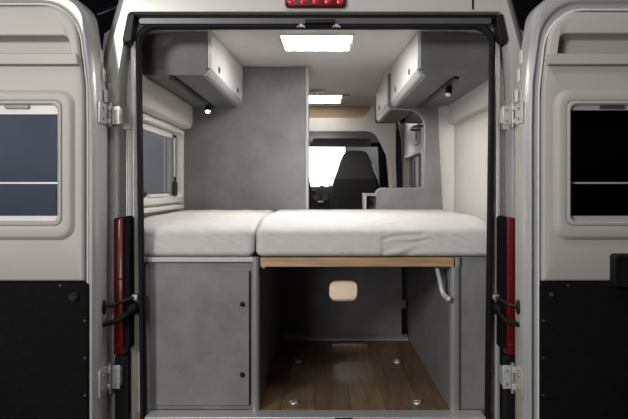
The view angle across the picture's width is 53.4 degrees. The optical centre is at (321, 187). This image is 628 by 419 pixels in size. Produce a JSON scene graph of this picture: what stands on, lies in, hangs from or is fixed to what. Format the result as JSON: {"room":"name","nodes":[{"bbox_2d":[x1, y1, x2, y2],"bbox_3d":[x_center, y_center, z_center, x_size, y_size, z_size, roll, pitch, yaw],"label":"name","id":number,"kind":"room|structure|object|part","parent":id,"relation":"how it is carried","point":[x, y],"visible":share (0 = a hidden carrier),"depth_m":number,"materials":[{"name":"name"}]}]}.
{"room":"vehicle interior","nodes":[
{"label":"vehicle interior","id":0,"kind":"room"},
{"bbox_2d":[143,122,184,218],"bbox_3d":[-0.960,0.160,4.155,0.060,1.740,2.490,0,0,0],"label":"wall","id":1,"kind":"structure","parent":0,"point":[146,215],"depth_m":4.03,"materials":[{"name":"grey plastic"}]},
{"bbox_2d":[143,113,183,213],"bbox_3d":[-0.925,-0.128,3.505,0.060,0.515,1.150,0,0,0],"label":"window","id":2,"kind":"structure","parent":1,"relation":"in","point":[178,188],"depth_m":3.73,"materials":[{"name":"white plastic"}]},
{"bbox_3d":[-0.925,0.043,3.540,0.020,0.018,0.420,0,0,0],"label":"catch rail","id":3,"kind":"part","parent":2,"relation":"part of","materials":[{"name":"white plastic"}]},
{"bbox_3d":[-0.935,-0.147,3.700,0.003,0.345,0.003,0,0,0],"label":"blind cord","id":4,"kind":"part","parent":2,"relation":"part of","materials":[{"name":"white plastic"}]},
{"bbox_3d":[-0.935,-0.147,3.830,0.003,0.345,0.003,0,0,0],"label":"blind cord","id":5,"kind":"part","parent":2,"relation":"part of","materials":[{"name":"white plastic"}]},
{"bbox_3d":[-0.930,-0.193,3.933,0.008,0.245,0.025,0,0,0],"label":"guide rail","id":6,"kind":"part","parent":2,"relation":"part of","materials":[{"name":"white plastic"}]},
{"bbox_2d":[142,74,192,129],"bbox_3d":[-0.886,-0.464,3.527,0.088,0.162,1.215,0,0,0],"label":"trim","id":7,"kind":"structure","parent":1,"relation":"attached to","point":[160,103],"depth_m":3.39,"materials":[{"name":"beige fabric"}]},
{"bbox_2d":[142,31,242,106],"bbox_3d":[-0.748,-0.680,3.598,0.444,0.280,1.195,0,0,0],"label":"upper cabinet","id":8,"kind":"object","parent":1,"relation":"attached to","point":[199,60],"visible":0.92,"depth_m":3.01,"materials":[{"name":"laminate"}]},
{"bbox_2d":[169,76,213,112],"bbox_3d":[-0.730,-0.510,3.570,0.036,0.062,1.100,0,0,0],"label":"track light","id":9,"kind":"object","parent":8,"relation":"attached to","point":[174,79],"visible":1,"depth_m":3.49,"materials":[{"name":"black plastic"}]},
{"bbox_3d":[-0.555,-0.556,3.598,0.042,0.033,1.187,0,0,0],"label":"rail","id":10,"kind":"part","parent":8,"relation":"part of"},
{"bbox_3d":[-0.542,-0.697,3.598,0.018,0.242,1.187,0,0,0],"label":"door","id":11,"kind":"part","parent":8,"relation":"part of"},
{"bbox_2d":[185,67,308,335],"bbox_3d":[-0.506,0.106,4.696,0.838,1.846,1.008,0,0,0],"label":"wall","id":12,"kind":"structure","parent":0,"point":[253,155],"depth_m":4.20,"materials":[{"name":"grey laminate"}]},
{"bbox_3d":[-0.518,-0.249,4.213,0.814,1.136,0.026,0,0,0],"label":"panel","id":13,"kind":"part","parent":12,"relation":"part of","materials":[{"name":"grey stone"}]},
{"bbox_3d":[-0.100,-0.248,4.213,0.024,1.136,0.042,0,0,0],"label":"edge post","id":14,"kind":"part","parent":12,"relation":"part of","materials":[{"name":"white plastic"}]},
{"bbox_2d":[102,29,523,105],"bbox_3d":[-0.030,-0.732,5.005,2.000,0.266,4.190,0,0,0],"label":"ceiling","id":15,"kind":"structure","parent":0,"point":[358,72],"depth_m":3.76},
{"bbox_2d":[278,33,354,50],"bbox_3d":[-0.023,-0.770,3.312,0.386,0.038,0.477,0,0,0],"label":"skylight","id":16,"kind":"object","parent":15,"relation":"attached to","point":[315,41],"visible":1,"depth_m":3.27,"materials":[{"name":"white plastic"}]},
{"bbox_2d":[310,89,324,93],"bbox_3d":[-0.038,-0.811,5.280,0.136,0.025,0.136,0,0,0],"label":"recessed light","id":17,"kind":"object","parent":15,"relation":"in","point":[317,91],"visible":1,"depth_m":5.25,"materials":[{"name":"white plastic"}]},
{"bbox_2d":[309,94,349,103],"bbox_3d":[-0.001,-0.816,5.739,0.491,0.021,0.542,0,0,0],"label":"skylight","id":18,"kind":"object","parent":15,"relation":"attached to","point":[313,98],"visible":0.75,"depth_m":5.67,"materials":[{"name":"white plastic"}]},
{"bbox_2d":[309,95,341,102],"bbox_3d":[-0.030,-0.817,5.730,0.404,0.005,0.504,0,0,0],"label":"diffuser","id":19,"kind":"object","parent":18,"relation":"attached to","point":[312,98],"depth_m":5.68,"materials":[{"name":"white plastic"}]},
{"bbox_3d":[0.214,-0.815,5.735,0.061,0.013,0.530,0,0,0],"label":"frame","id":20,"kind":"part","parent":18,"relation":"part of","materials":[{"name":"beige plastic"}]},
{"bbox_2d":[309,105,395,187],"bbox_3d":[-0.104,-0.242,6.160,1.652,1.145,0.100,0,0,0],"label":"trim panel","id":21,"kind":"object","parent":15,"relation":"attached to","point":[321,118],"visible":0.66,"depth_m":6.11,"materials":[{"name":"beige plastic"}]},
{"bbox_2d":[309,126,397,142],"bbox_3d":[-0.070,-0.563,6.645,1.639,0.094,1.010,0,0,0],"label":"headliner","id":22,"kind":"object","parent":15,"relation":"attached to","point":[312,134],"visible":0.28,"depth_m":6.51},
{"bbox_2d":[313,139,370,146],"bbox_3d":[0.213,-0.487,6.735,0.630,0.092,0.030,0,0,0],"label":"sun visor","id":23,"kind":"object","parent":22,"relation":"attached to","point":[316,142],"visible":1,"depth_m":6.72,"materials":[{"name":"black plastic"}]},
{"bbox_2d":[130,331,500,418],"bbox_3d":[-0.030,1.050,5.428,1.800,0.040,5.145,0,0,0],"label":"floor","id":24,"kind":"structure","parent":0,"point":[330,374],"depth_m":3.36,"materials":[{"name":"brown wood"}]},
{"bbox_2d":[145,252,279,410],"bbox_3d":[-0.604,0.674,3.567,0.632,0.710,1.405,0,0,0],"label":"storage cabinet","id":25,"kind":"object","parent":24,"relation":"on","point":[212,323],"visible":0.84,"depth_m":2.88,"materials":[{"name":"grey laminate"}]},
{"bbox_3d":[-0.618,0.331,3.138,0.605,0.022,0.525,0,0,0],"label":"rail","id":26,"kind":"part","parent":25,"relation":"part of","materials":[{"name":"silver metal"}]},
{"bbox_3d":[-0.550,0.694,2.888,0.427,0.621,0.016,0,0,0],"label":"door","id":27,"kind":"part","parent":25,"relation":"part of","materials":[{"name":"grey laminate"}]},
{"bbox_2d":[144,209,273,255],"bbox_3d":[-0.614,0.231,3.532,0.602,0.177,1.291,0,0,0],"label":"mattress","id":28,"kind":"object","parent":25,"relation":"on","point":[212,232],"visible":0.81,"depth_m":2.90,"materials":[{"name":"white fabric"}]},
{"bbox_3d":[-0.308,0.674,2.892,0.039,0.708,0.040,0,0,0],"label":"corner post","id":29,"kind":"part","parent":25,"relation":"part of","materials":[{"name":"silver metal"}]},
{"bbox_3d":[-0.292,0.700,3.587,0.008,0.659,1.365,0,0,0],"label":"panel","id":30,"kind":"part","parent":25,"relation":"part of","materials":[{"name":"stone"}]},
{"bbox_2d":[289,400,297,403],"bbox_3d":[-0.137,1.019,2.987,0.047,0.021,0.048,0,0,0],"label":"ring","id":31,"kind":"object","parent":24,"relation":"on","point":[290,401],"visible":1,"depth_m":2.98,"materials":[{"name":"metal"}]},
{"bbox_2d":[309,178,311,208],"bbox_3d":[-0.355,0.325,6.547,0.510,1.410,0.586,0,0,0],"label":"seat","id":32,"kind":"object","parent":24,"relation":"on","point":[310,188],"visible":0.02,"depth_m":6.33,"materials":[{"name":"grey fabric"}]},
{"bbox_2d":[280,267,405,334],"bbox_3d":[0.144,0.693,4.309,0.869,0.646,0.026,0,0,0],"label":"panel","id":33,"kind":"object","parent":24,"relation":"on","point":[307,307],"visible":0.8,"depth_m":4.30,"materials":[{"name":"grey laminate"}]},
{"bbox_2d":[330,281,356,299],"bbox_3d":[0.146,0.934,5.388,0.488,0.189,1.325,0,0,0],"label":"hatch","id":34,"kind":"structure","parent":33,"relation":"in","point":[339,290],"depth_m":5.11,"materials":[{"name":"beige wood"}]},
{"bbox_2d":[281,335,408,339],"bbox_3d":[0.152,1.018,4.253,0.865,0.021,0.085,0,0,0],"label":"floor strip","id":35,"kind":"object","parent":24,"relation":"on","point":[283,337],"visible":1,"depth_m":4.24,"materials":[{"name":"metal"}]},
{"bbox_2d":[331,151,379,208],"bbox_3d":[0.345,0.325,6.547,0.510,1.410,0.586,0,0,0],"label":"seat","id":36,"kind":"object","parent":24,"relation":"on","point":[356,175],"visible":0.2,"depth_m":6.32,"materials":[{"name":"grey fabric"}]},
{"bbox_3d":[0.345,0.160,6.368,0.510,0.500,0.228,0,0,0],"label":"backrest","id":37,"kind":"part","parent":36,"relation":"part of","materials":[{"name":"black fabric"}]},
{"bbox_2d":[362,193,407,330],"bbox_3d":[0.576,0.534,4.610,0.547,0.992,0.220,0,0,0],"label":"kitchen cabinet","id":38,"kind":"object","parent":24,"relation":"on","point":[368,199],"visible":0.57,"depth_m":4.51,"materials":[{"name":"laminate"}]},
{"bbox_3d":[0.313,0.544,4.611,0.016,0.972,0.218,0,0,0],"label":"panel","id":39,"kind":"part","parent":38,"relation":"part of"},
{"bbox_2d":[362,193,375,195],"bbox_3d":[0.576,0.048,4.610,0.547,0.020,0.220,0,0,0],"label":"countertop","id":40,"kind":"structure","parent":38,"relation":"on","point":[363,194],"depth_m":4.50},
{"bbox_2d":[401,267,407,330],"bbox_3d":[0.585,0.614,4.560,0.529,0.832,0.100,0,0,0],"label":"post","id":41,"kind":"object","parent":38,"relation":"attached to","point":[404,270],"depth_m":4.51,"materials":[{"name":"black metal"}]},
{"bbox_2d":[412,400,420,403],"bbox_3d":[0.452,1.019,2.988,0.048,0.021,0.046,0,0,0],"label":"ring","id":42,"kind":"object","parent":24,"relation":"on","point":[413,401],"visible":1,"depth_m":2.98,"materials":[{"name":"metal"}]},
{"bbox_2d":[408,256,485,410],"bbox_3d":[0.725,0.674,3.576,0.269,0.710,1.408,0,0,0],"label":"storage cabinet","id":43,"kind":"object","parent":24,"relation":"on","point":[448,338],"visible":0.7,"depth_m":2.90,"materials":[{"name":"grey laminate"}]},
{"bbox_2d":[260,256,453,301],"bbox_3d":[0.162,0.421,3.550,0.889,0.201,1.419,0,0,0],"label":"bed base","id":44,"kind":"object","parent":43,"relation":"on","point":[439,262],"visible":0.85,"depth_m":2.87,"materials":[{"name":"brown wood"}]},
{"bbox_2d":[256,209,486,255],"bbox_3d":[0.251,0.228,3.521,1.114,0.178,1.310,0,0,0],"label":"mattress","id":45,"kind":"object","parent":44,"relation":"on","point":[284,232],"visible":0.98,"depth_m":2.88,"materials":[{"name":"white fabric"}]},
{"bbox_2d":[375,108,442,209],"bbox_3d":[0.585,-0.118,4.200,0.462,0.856,0.020,0,0,0],"label":"wall","id":46,"kind":"structure","parent":44,"relation":"on","point":[428,195],"depth_m":4.19,"materials":[{"name":"grey laminate"}]},
{"bbox_3d":[0.565,0.441,2.883,0.038,0.161,0.090,0,0,-38],"label":"crank lever","id":47,"kind":"part","parent":44,"relation":"part of","materials":[{"name":"silver metal"}]},
{"bbox_3d":[0.615,0.700,3.598,0.046,0.659,1.365,0,0,0],"label":"panel","id":48,"kind":"part","parent":43,"relation":"part of","materials":[{"name":"grey laminate"}]},
{"bbox_3d":[0.615,0.674,2.897,0.048,0.708,0.050,0,0,0],"label":"corner post","id":49,"kind":"part","parent":43,"relation":"part of","materials":[{"name":"silver metal"}]},
{"bbox_2d":[455,109,487,133],"bbox_3d":[0.900,0.150,3.955,0.060,1.760,2.090,0,0,0],"label":"wall","id":50,"kind":"structure","parent":0,"point":[484,113],"depth_m":3.63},
{"bbox_2d":[375,67,437,122],"bbox_3d":[0.675,-0.679,4.690,0.470,0.282,1.022,0,0,0],"label":"upper cabinet","id":51,"kind":"object","parent":50,"relation":"attached to","point":[384,113],"visible":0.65,"depth_m":4.64,"materials":[{"name":"laminate"}]},
{"bbox_3d":[0.457,-0.699,4.692,0.018,0.240,0.967,0,0,0],"label":"door","id":52,"kind":"part","parent":51,"relation":"part of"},
{"bbox_3d":[0.470,-0.559,4.692,0.042,0.033,0.967,0,0,0],"label":"rail","id":53,"kind":"part","parent":51,"relation":"part of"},
{"bbox_3d":[0.670,-0.654,5.190,0.460,0.232,0.022,0,0,0],"label":"panel","id":54,"kind":"part","parent":51,"relation":"part of","materials":[{"name":"stone"}]},
{"bbox_2d":[397,111,412,124],"bbox_3d":[0.615,-0.513,4.700,0.061,0.062,0.800,0,0,0],"label":"track light","id":55,"kind":"object","parent":51,"relation":"attached to","point":[402,120],"visible":0.85,"depth_m":4.76,"materials":[{"name":"black plastic"}]},
{"bbox_3d":[0.670,-0.654,4.190,0.460,0.232,0.022,0,0,0],"label":"divider panel","id":56,"kind":"part","parent":51,"relation":"part of","materials":[{"name":"laminate"}]},
{"bbox_2d":[391,31,488,106],"bbox_3d":[0.681,-0.678,3.587,0.457,0.280,1.175,0,0,0],"label":"upper cabinet","id":57,"kind":"object","parent":50,"relation":"attached to","point":[429,60],"visible":0.91,"depth_m":3.00,"materials":[{"name":"laminate"}]},
{"bbox_3d":[0.469,-0.696,3.587,0.018,0.243,1.167,0,0,0],"label":"door","id":58,"kind":"part","parent":57,"relation":"part of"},
{"bbox_3d":[0.482,-0.554,3.587,0.042,0.033,1.167,0,0,0],"label":"rail","id":59,"kind":"part","parent":57,"relation":"part of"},
{"bbox_2d":[417,77,458,107],"bbox_3d":[0.650,-0.505,3.570,0.046,0.068,1.100,0,0,0],"label":"track light","id":60,"kind":"object","parent":57,"relation":"attached to","point":[447,86],"visible":1,"depth_m":3.28,"materials":[{"name":"black plastic"}]},
{"bbox_2d":[438,106,454,211],"bbox_3d":[0.823,-0.130,4.147,0.094,0.880,0.137,0,0,0],"label":"trim","id":61,"kind":"structure","parent":50,"relation":"attached to","point":[446,130],"depth_m":4.11,"materials":[{"name":"beige plastic"}]},
{"bbox_2d":[448,80,487,124],"bbox_3d":[0.848,-0.541,3.500,0.045,0.259,1.160,0,0,0],"label":"trim","id":62,"kind":"structure","parent":50,"relation":"attached to","point":[475,101],"depth_m":3.50,"materials":[{"name":"white plastic"}]},
{"bbox_2d":[455,115,487,222],"bbox_3d":[0.864,-0.025,3.515,0.012,0.710,1.030,0,0,0],"label":"trim","id":63,"kind":"structure","parent":50,"relation":"attached to","point":[471,139],"depth_m":3.56,"materials":[{"name":"beige plastic"}]},
{"bbox_3d":[-0.030,1.650,5.000,18.000,0.040,18.000,0,0,0],"label":"ground","id":64,"kind":"structure","parent":0,"visible":0},
{"bbox_2d":[0,115,168,215],"bbox_3d":[-4.090,0.470,5.925,5.880,2.320,0.050,0,0,0],"label":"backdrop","id":65,"kind":"structure","parent":64,"relation":"on","point":[28,143],"depth_m":5.90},
{"bbox_2d":[103,0,522,418],"bbox_3d":[-0.030,0.155,5.360,2.000,2.950,5.480,0,0,0],"label":"van body","id":66,"kind":"object","parent":64,"relation":"on","point":[133,20],"visible":0.58,"depth_m":2.81,"materials":[{"name":"paint"}]},
{"bbox_2d":[0,0,138,418],"bbox_3d":[-1.276,0.259,2.716,0.899,2.142,0.299,0,0,0],"label":"door","id":67,"kind":"structure","parent":66,"relation":"attached to","point":[54,323],"depth_m":2.59,"materials":[{"name":"paint"}]},
{"bbox_3d":[-1.260,-0.335,2.581,0.100,0.014,0.018,0,0,0],"label":"blind pull","id":68,"kind":"part","parent":67,"relation":"part of","materials":[{"name":"metal"}]},
{"bbox_3d":[-1.340,-0.531,2.579,0.670,0.046,0.026,0,0,0],"label":"pull rail","id":69,"kind":"part","parent":67,"relation":"part of","materials":[{"name":"beige plastic"}]},
{"bbox_3d":[-1.342,-0.645,2.623,0.676,0.224,0.066,0,0,0],"label":"trim","id":70,"kind":"part","parent":67,"relation":"part of","materials":[{"name":"beige plastic"}]},
{"bbox_3d":[-1.334,-0.073,2.595,0.689,0.921,0.050,0,0,0],"label":"trim","id":71,"kind":"part","parent":67,"relation":"part of","materials":[{"name":"beige plastic"}]},
{"bbox_3d":[-1.334,0.846,2.606,0.724,0.908,0.033,0,0,0],"label":"panel","id":72,"kind":"part","parent":67,"relation":"part of","materials":[{"name":"black plastic"}]},
{"bbox_3d":[-0.940,0.513,2.690,0.020,0.066,0.033,0,0,0],"label":"arm mount","id":73,"kind":"part","parent":67,"relation":"part of","materials":[{"name":"black plastic"}]},
{"bbox_3d":[-0.890,0.502,2.738,0.033,0.035,0.155,0,0,43],"label":"check arm","id":74,"kind":"part","parent":67,"relation":"part of","materials":[{"name":"black plastic"}]},
{"bbox_2d":[114,215,133,354],"bbox_3d":[-0.890,0.435,2.817,0.072,0.618,0.107,0,0,0],"label":"tail lamp","id":75,"kind":"object","parent":66,"relation":"attached to","point":[123,224],"depth_m":2.78,"materials":[{"name":"red plastic"}]},
{"bbox_2d":[285,0,345,7],"bbox_3d":[-0.029,-0.841,2.786,0.274,0.069,0.030,0,0,0],"label":"brake light","id":76,"kind":"object","parent":66,"relation":"attached to","point":[288,3],"visible":1,"depth_m":2.78,"materials":[{"name":"red plastic"}]},
{"bbox_3d":[-0.030,1.062,2.841,1.530,0.070,0.092,0,0,0],"label":"sill plate","id":77,"kind":"part","parent":66,"relation":"part of","materials":[{"name":"metal"}]},
{"bbox_3d":[-0.030,-0.754,2.820,1.600,0.032,0.010,0,0,0],"label":"header rail","id":78,"kind":"part","parent":66,"relation":"part of","materials":[{"name":"metal"}]},
{"bbox_2d":[309,143,386,160],"bbox_3d":[-0.060,-0.230,7.378,1.696,0.600,0.429,0,0,0],"label":"windscreen","id":79,"kind":"object","parent":66,"relation":"attached to","point":[372,144],"visible":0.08,"depth_m":7.18,"materials":[{"name":"clear glass"}]},
{"bbox_2d":[311,186,386,208],"bbox_3d":[-0.060,0.352,7.173,1.660,0.757,0.655,0,0,0],"label":"dashboard","id":80,"kind":"object","parent":66,"relation":"attached to","point":[321,195],"visible":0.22,"depth_m":6.86,"materials":[{"name":"plastic"}]},
{"bbox_2d":[313,194,319,200],"bbox_3d":[-0.060,0.104,6.859,0.072,0.071,0.022,0,0,0],"label":"vent","id":81,"kind":"object","parent":80,"relation":"attached to","point":[316,197],"depth_m":6.85,"materials":[{"name":"black plastic"}]},
{"bbox_2d":[322,194,327,200],"bbox_3d":[0.033,0.104,6.859,0.072,0.071,0.022,0,0,0],"label":"vent","id":82,"kind":"object","parent":80,"relation":"attached to","point":[324,196],"depth_m":6.85,"materials":[{"name":"black plastic"}]},
{"bbox_2d":[377,145,391,187],"bbox_3d":[0.783,0.050,7.330,0.295,1.360,1.140,0,0,0],"label":"door","id":83,"kind":"structure","parent":66,"relation":"attached to","point":[382,163],"depth_m":7.32,"materials":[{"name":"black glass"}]},
{"bbox_2d":[396,123,403,187],"bbox_3d":[0.777,0.170,6.453,0.174,1.720,0.554,0,0,13],"label":"trim","id":84,"kind":"structure","parent":66,"relation":"attached to","point":[400,132],"depth_m":6.19,"materials":[{"name":"black plastic"}]},
{"bbox_2d":[404,123,422,187],"bbox_3d":[0.845,0.150,5.810,0.190,1.760,1.620,0,0,0],"label":"sliding door","id":85,"kind":"structure","parent":66,"relation":"attached to","point":[413,132],"depth_m":6.00,"materials":[{"name":"white plastic"}]},
{"bbox_3d":[0.803,-0.512,5.335,0.106,0.034,0.190,0,0,0],"label":"grab handle","id":86,"kind":"part","parent":85,"relation":"part of","materials":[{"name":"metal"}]},
{"bbox_2d":[496,215,514,354],"bbox_3d":[0.830,0.435,2.817,0.072,0.618,0.107,0,0,0],"label":"tail lamp","id":87,"kind":"object","parent":66,"relation":"attached to","point":[505,225],"depth_m":2.78,"materials":[{"name":"red plastic"}]},
{"bbox_2d":[492,0,627,418],"bbox_3d":[1.187,0.259,2.671,0.885,2.142,0.277,0,0,8],"label":"door","id":88,"kind":"structure","parent":66,"relation":"attached to","point":[569,115],"depth_m":2.59,"materials":[{"name":"paint"}]},
{"bbox_3d":[0.809,0.502,2.737,0.040,0.035,0.137,0,0,-32],"label":"check arm","id":89,"kind":"part","parent":88,"relation":"part of","materials":[{"name":"black plastic"}]},
{"bbox_3d":[0.846,0.513,2.690,0.020,0.066,0.033,0,0,0],"label":"arm mount","id":90,"kind":"part","parent":88,"relation":"part of","materials":[{"name":"black plastic"}]},
{"bbox_3d":[1.240,0.846,2.606,0.668,0.908,0.033,0,0,0],"label":"panel","id":91,"kind":"part","parent":88,"relation":"part of","materials":[{"name":"black plastic"}]},
{"bbox_3d":[1.241,-0.073,2.595,0.650,0.921,0.050,0,0,0],"label":"trim","id":92,"kind":"part","parent":88,"relation":"part of","materials":[{"name":"beige plastic"}]},
{"bbox_3d":[1.249,-0.633,2.623,0.637,0.200,0.066,0,0,0],"label":"trim","id":93,"kind":"part","parent":88,"relation":"part of","materials":[{"name":"beige plastic"}]},
{"bbox_3d":[1.247,-0.531,2.579,0.631,0.046,0.026,0,0,0],"label":"pull rail","id":94,"kind":"part","parent":88,"relation":"part of","materials":[{"name":"beige plastic"}]},
{"bbox_3d":[1.196,-0.335,2.581,0.100,0.014,0.018,0,0,0],"label":"blind pull","id":95,"kind":"part","parent":88,"relation":"part of","materials":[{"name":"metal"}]},
{"bbox_3d":[1.266,0.341,2.575,0.144,0.140,0.050,0,0,0],"label":"door handle","id":96,"kind":"part","parent":88,"relation":"part of","materials":[{"name":"black plastic"}]},
{"bbox_2d":[309,147,346,186],"bbox_3d":[-1.437,0.160,10.450,3.686,2.940,0.500,0,0,0],"label":"softbox","id":97,"kind":"object","parent":64,"relation":"on","point":[324,162],"visible":0.02,"depth_m":10.20,"materials":[{"name":"white fabric"}]},
{"bbox_2d":[347,147,388,185],"bbox_3d":[2.770,0.230,12.025,6.400,2.800,0.050,0,0,0],"label":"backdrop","id":98,"kind":"structure","parent":64,"relation":"on","point":[372,152],"depth_m":12.00,"materials":[{"name":"grey"}]},
{"label":"outside","id":99,"kind":"structure","parent":0,"visible":0},
{"bbox_2d":[97,6,116,14],"bbox_3d":[-2.034,-2.510,7.774,0.257,1.138,1.818,0,0,39],"label":"cable","id":100,"kind":"object","parent":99,"point":[114,7],"visible":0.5,"depth_m":7.14,"materials":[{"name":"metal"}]}
]}

